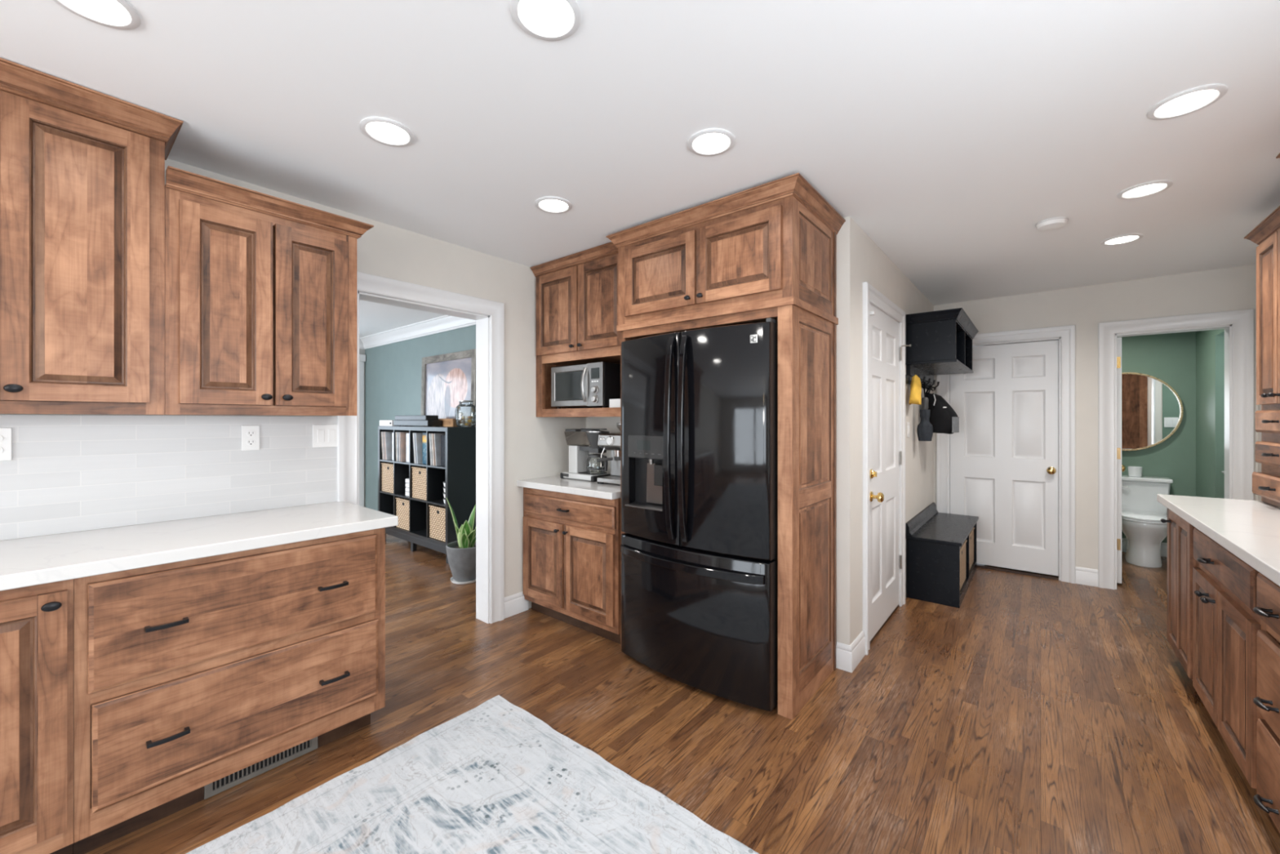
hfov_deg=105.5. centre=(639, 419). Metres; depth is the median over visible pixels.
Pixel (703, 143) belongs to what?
diffuser
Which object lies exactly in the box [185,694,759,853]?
area rug
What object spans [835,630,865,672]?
baseboard
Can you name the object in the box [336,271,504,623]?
trim
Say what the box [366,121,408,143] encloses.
diffuser
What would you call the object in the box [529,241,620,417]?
upper cabinet
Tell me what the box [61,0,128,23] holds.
diffuser
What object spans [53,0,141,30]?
recessed light
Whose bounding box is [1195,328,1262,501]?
wall
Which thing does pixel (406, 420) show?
turntable
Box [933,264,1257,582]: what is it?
wall
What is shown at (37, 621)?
base cabinet
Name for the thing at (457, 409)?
glass jar
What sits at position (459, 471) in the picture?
cube shelf
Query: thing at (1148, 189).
diffuser
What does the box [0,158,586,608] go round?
wall
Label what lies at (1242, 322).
trim
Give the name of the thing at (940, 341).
shelf
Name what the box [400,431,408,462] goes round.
record sleeve
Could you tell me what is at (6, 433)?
outlet
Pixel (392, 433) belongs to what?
record cover
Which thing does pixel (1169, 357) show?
wall
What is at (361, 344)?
trim
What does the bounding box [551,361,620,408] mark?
microwave
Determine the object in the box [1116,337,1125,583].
door
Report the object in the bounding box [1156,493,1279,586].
countertop
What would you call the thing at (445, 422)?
wooden crate
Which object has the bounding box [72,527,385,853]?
base cabinet
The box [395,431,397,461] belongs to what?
record sleeve
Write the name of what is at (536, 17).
diffuser
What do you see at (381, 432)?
record sleeve
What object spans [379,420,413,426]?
amplifier
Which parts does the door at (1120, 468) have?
knob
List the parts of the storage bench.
panel, molding, panel, seat, toe rail, panel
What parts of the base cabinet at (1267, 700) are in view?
pull, pull, pull, drawer, drawer, drawer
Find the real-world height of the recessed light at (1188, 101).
0.008 m
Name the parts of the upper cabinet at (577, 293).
door, crown molding, door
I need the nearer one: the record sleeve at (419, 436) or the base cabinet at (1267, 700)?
the base cabinet at (1267, 700)
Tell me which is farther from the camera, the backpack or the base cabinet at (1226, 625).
the backpack
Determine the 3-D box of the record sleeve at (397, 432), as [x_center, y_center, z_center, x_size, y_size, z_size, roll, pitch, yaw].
[-2.424,0.284,5.189,0.017,0.305,0.310,0,0,39]
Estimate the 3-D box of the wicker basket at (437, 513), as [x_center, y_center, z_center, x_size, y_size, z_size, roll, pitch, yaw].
[-1.790,0.974,4.699,0.328,0.308,0.354,0,0,39]
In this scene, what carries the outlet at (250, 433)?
attached to the wall at (64, 473)
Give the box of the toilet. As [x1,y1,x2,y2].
[1121,475,1173,567]
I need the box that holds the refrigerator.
[620,317,777,711]
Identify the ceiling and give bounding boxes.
[0,0,1279,337]
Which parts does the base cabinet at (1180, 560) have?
knob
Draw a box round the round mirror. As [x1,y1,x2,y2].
[1121,372,1183,450]
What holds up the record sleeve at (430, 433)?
in the cube shelf at (459, 471)
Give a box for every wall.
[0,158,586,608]
[359,348,364,506]
[364,324,620,510]
[836,216,933,644]
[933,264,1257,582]
[1116,331,1195,542]
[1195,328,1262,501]
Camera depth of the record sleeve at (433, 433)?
4.61 m
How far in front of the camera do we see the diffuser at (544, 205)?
2.44 m
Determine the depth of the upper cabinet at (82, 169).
1.61 m
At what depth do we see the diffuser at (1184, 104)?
1.65 m
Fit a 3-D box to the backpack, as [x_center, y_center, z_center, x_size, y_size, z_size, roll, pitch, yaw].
[2.474,-0.080,3.992,0.237,0.392,0.283,0,0,39]
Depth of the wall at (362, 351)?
6.56 m
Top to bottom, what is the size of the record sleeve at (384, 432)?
0.303 m
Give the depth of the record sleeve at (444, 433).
4.64 m
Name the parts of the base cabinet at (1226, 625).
knob, pull, knob, door, drawer, door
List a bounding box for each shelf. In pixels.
[377,425,475,564]
[905,307,978,382]
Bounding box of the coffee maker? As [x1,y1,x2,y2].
[560,428,610,481]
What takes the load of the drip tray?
on the espresso machine
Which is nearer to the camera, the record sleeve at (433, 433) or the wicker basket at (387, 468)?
the record sleeve at (433, 433)
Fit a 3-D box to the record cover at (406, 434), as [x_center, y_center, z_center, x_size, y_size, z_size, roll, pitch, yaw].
[-2.359,0.289,4.988,0.156,0.295,0.004,0,0,39]
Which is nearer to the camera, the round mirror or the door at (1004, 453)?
the door at (1004, 453)
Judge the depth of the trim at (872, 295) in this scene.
2.79 m
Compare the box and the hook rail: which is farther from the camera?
the hook rail
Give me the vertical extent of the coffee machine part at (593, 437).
0.142 m
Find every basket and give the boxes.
[381,462,393,493]
[395,497,408,530]
[411,466,426,500]
[428,504,444,542]
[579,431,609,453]
[960,539,967,589]
[968,527,974,570]
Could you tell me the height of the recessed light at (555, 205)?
0.008 m
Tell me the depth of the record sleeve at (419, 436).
4.83 m
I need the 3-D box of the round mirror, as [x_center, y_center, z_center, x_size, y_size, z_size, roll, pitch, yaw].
[4.881,-0.080,4.896,0.788,0.788,0.033,0,0,39]
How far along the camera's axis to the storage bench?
3.60 m
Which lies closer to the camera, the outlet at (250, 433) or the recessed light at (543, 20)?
the recessed light at (543, 20)
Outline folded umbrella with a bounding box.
[916,381,933,440]
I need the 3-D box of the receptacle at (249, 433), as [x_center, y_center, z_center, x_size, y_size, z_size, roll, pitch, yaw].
[-1.767,0.063,2.209,0.002,0.028,0.033,0,0,39]
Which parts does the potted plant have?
pot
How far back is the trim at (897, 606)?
3.13 m
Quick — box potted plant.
[445,497,475,583]
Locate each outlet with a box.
[0,427,12,460]
[241,425,259,450]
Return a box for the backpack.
[925,386,959,434]
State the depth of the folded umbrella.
3.79 m
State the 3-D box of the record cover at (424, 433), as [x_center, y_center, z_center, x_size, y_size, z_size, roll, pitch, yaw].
[-2.089,0.284,4.766,0.161,0.305,0.004,0,0,39]
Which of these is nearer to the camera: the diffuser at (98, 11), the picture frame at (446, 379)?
the diffuser at (98, 11)
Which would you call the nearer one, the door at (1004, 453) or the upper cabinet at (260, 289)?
the upper cabinet at (260, 289)
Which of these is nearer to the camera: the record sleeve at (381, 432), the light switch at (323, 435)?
the light switch at (323, 435)
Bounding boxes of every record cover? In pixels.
[391,432,393,460]
[405,433,408,462]
[422,432,426,463]
[440,435,444,466]
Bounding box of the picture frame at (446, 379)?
[421,348,475,426]
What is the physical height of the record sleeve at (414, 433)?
0.303 m
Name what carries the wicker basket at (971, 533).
on the storage bench
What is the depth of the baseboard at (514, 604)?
3.33 m
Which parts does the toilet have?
seat, lid, bowl, tank, tank lid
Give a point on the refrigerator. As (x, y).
(699, 546)
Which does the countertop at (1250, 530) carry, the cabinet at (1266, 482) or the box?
the cabinet at (1266, 482)
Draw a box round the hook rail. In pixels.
[905,374,939,391]
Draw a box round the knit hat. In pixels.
[909,374,921,404]
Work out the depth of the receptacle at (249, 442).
2.21 m
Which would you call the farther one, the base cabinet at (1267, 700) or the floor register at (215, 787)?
the floor register at (215, 787)
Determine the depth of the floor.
2.09 m
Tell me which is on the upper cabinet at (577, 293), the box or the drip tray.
the box
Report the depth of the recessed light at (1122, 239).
2.91 m
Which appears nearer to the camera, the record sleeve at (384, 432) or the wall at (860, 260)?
the wall at (860, 260)
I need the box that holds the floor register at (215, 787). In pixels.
[204,736,317,799]
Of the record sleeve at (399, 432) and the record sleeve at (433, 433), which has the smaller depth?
the record sleeve at (433, 433)
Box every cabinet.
[0,57,182,414]
[0,578,73,853]
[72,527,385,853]
[164,165,373,415]
[523,487,620,644]
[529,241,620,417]
[605,172,845,719]
[1160,508,1197,679]
[1192,527,1262,789]
[1244,205,1279,507]
[1253,572,1279,832]
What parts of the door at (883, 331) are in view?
knob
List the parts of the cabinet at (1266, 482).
crown molding, drawer, pull, door, knob, drawer, drawer, pull, pull, knob, door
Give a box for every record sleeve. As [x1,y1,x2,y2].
[381,431,383,459]
[382,431,385,459]
[383,431,386,459]
[384,431,386,459]
[385,431,393,459]
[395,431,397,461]
[397,431,399,461]
[399,431,400,461]
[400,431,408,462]
[413,432,417,463]
[415,432,422,463]
[429,432,444,465]
[430,433,433,465]
[432,433,435,465]
[434,433,444,466]
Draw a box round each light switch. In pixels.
[312,424,337,447]
[906,422,910,437]
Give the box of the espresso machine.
[596,422,620,484]
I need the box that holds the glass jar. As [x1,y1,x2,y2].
[454,400,475,426]
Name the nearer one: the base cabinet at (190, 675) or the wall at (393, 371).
the base cabinet at (190, 675)
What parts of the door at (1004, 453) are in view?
knob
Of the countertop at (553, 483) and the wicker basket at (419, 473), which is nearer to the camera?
the countertop at (553, 483)
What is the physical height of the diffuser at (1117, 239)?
0.002 m
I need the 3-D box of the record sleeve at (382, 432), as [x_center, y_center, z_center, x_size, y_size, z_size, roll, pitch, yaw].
[-2.693,0.285,5.411,0.044,0.303,0.310,0,0,39]
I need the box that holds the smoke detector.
[1035,216,1068,231]
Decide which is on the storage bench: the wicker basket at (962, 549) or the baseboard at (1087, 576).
the wicker basket at (962, 549)
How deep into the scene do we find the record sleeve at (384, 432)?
5.27 m
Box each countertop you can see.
[0,501,398,591]
[516,475,620,499]
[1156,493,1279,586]
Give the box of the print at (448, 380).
[425,357,471,418]
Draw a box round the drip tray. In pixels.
[597,475,620,484]
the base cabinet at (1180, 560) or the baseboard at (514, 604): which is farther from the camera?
the baseboard at (514, 604)
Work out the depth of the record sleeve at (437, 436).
4.62 m
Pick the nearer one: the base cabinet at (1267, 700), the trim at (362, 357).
the base cabinet at (1267, 700)
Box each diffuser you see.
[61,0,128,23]
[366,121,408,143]
[519,0,573,35]
[539,200,568,211]
[693,133,729,153]
[1105,235,1137,244]
[1123,183,1166,196]
[1155,89,1217,115]
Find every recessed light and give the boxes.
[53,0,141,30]
[360,116,414,146]
[510,0,581,40]
[534,196,572,213]
[687,128,735,155]
[1100,233,1143,245]
[1116,180,1173,199]
[1146,84,1227,119]
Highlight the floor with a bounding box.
[84,533,1279,853]
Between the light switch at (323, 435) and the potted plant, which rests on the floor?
the potted plant
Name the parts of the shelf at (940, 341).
panel, panel, crown molding, panel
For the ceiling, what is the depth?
1.68 m
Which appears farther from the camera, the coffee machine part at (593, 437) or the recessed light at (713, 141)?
the coffee machine part at (593, 437)
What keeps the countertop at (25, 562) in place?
on the base cabinet at (190, 675)
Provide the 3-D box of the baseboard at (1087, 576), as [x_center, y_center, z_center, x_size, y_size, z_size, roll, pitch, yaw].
[3.599,1.265,3.919,0.134,0.135,0.014,0,0,39]
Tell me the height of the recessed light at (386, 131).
0.008 m
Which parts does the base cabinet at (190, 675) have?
pull, pull, drawer, drawer, pull, pull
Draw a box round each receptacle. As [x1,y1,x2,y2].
[246,430,255,436]
[246,439,255,444]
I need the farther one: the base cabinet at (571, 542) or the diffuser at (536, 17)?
the base cabinet at (571, 542)
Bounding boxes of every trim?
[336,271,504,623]
[357,291,489,623]
[359,337,364,349]
[359,354,365,506]
[360,315,475,349]
[862,281,905,654]
[869,302,898,324]
[869,604,898,644]
[936,324,1075,583]
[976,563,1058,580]
[1097,308,1253,589]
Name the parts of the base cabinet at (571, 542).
door, pull, drawer, door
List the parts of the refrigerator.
dispenser panel, door, handle, handle, handle, freezer drawer, door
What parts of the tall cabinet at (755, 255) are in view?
door, knob, knob, crown molding, ledge trim, door, panel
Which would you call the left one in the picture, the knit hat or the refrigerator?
the refrigerator
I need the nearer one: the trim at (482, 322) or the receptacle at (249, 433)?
the receptacle at (249, 433)
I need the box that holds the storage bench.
[906,502,978,608]
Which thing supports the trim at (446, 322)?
attached to the wall at (393, 371)
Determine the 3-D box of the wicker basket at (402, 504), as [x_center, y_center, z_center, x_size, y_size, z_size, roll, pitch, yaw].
[-2.333,0.974,5.146,0.328,0.308,0.354,0,0,39]
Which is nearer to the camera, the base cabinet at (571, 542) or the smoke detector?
the smoke detector
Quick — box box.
[608,398,620,407]
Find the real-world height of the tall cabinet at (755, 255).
2.392 m
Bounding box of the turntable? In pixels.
[393,415,441,426]
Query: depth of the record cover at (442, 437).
4.59 m
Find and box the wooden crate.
[438,418,464,426]
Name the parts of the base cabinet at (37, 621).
knob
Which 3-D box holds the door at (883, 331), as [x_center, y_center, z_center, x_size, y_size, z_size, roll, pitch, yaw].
[1.617,0.317,3.165,0.110,1.986,0.853,0,0,39]
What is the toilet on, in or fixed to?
on the floor
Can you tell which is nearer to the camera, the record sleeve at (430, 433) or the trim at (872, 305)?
the trim at (872, 305)
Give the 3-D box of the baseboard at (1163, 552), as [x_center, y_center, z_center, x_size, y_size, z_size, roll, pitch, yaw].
[4.502,1.265,4.810,1.434,0.135,0.650,0,0,39]
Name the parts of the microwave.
door, door handle, dial knob, dial knob, control panel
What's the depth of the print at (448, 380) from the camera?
5.15 m
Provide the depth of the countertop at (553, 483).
3.09 m
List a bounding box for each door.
[869,305,911,641]
[950,339,1058,575]
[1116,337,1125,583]
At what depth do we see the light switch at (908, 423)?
3.68 m
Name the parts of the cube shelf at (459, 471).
leg, frame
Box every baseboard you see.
[504,591,528,617]
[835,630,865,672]
[1075,566,1097,586]
[1121,537,1167,556]
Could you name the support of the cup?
on the toilet
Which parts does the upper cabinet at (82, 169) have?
knob, crown molding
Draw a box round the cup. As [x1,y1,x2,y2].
[1127,466,1142,476]
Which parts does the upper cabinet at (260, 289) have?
door, knob, crown molding, knob, door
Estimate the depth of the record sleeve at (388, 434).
5.28 m
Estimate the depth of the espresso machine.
3.14 m
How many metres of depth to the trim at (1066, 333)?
4.00 m

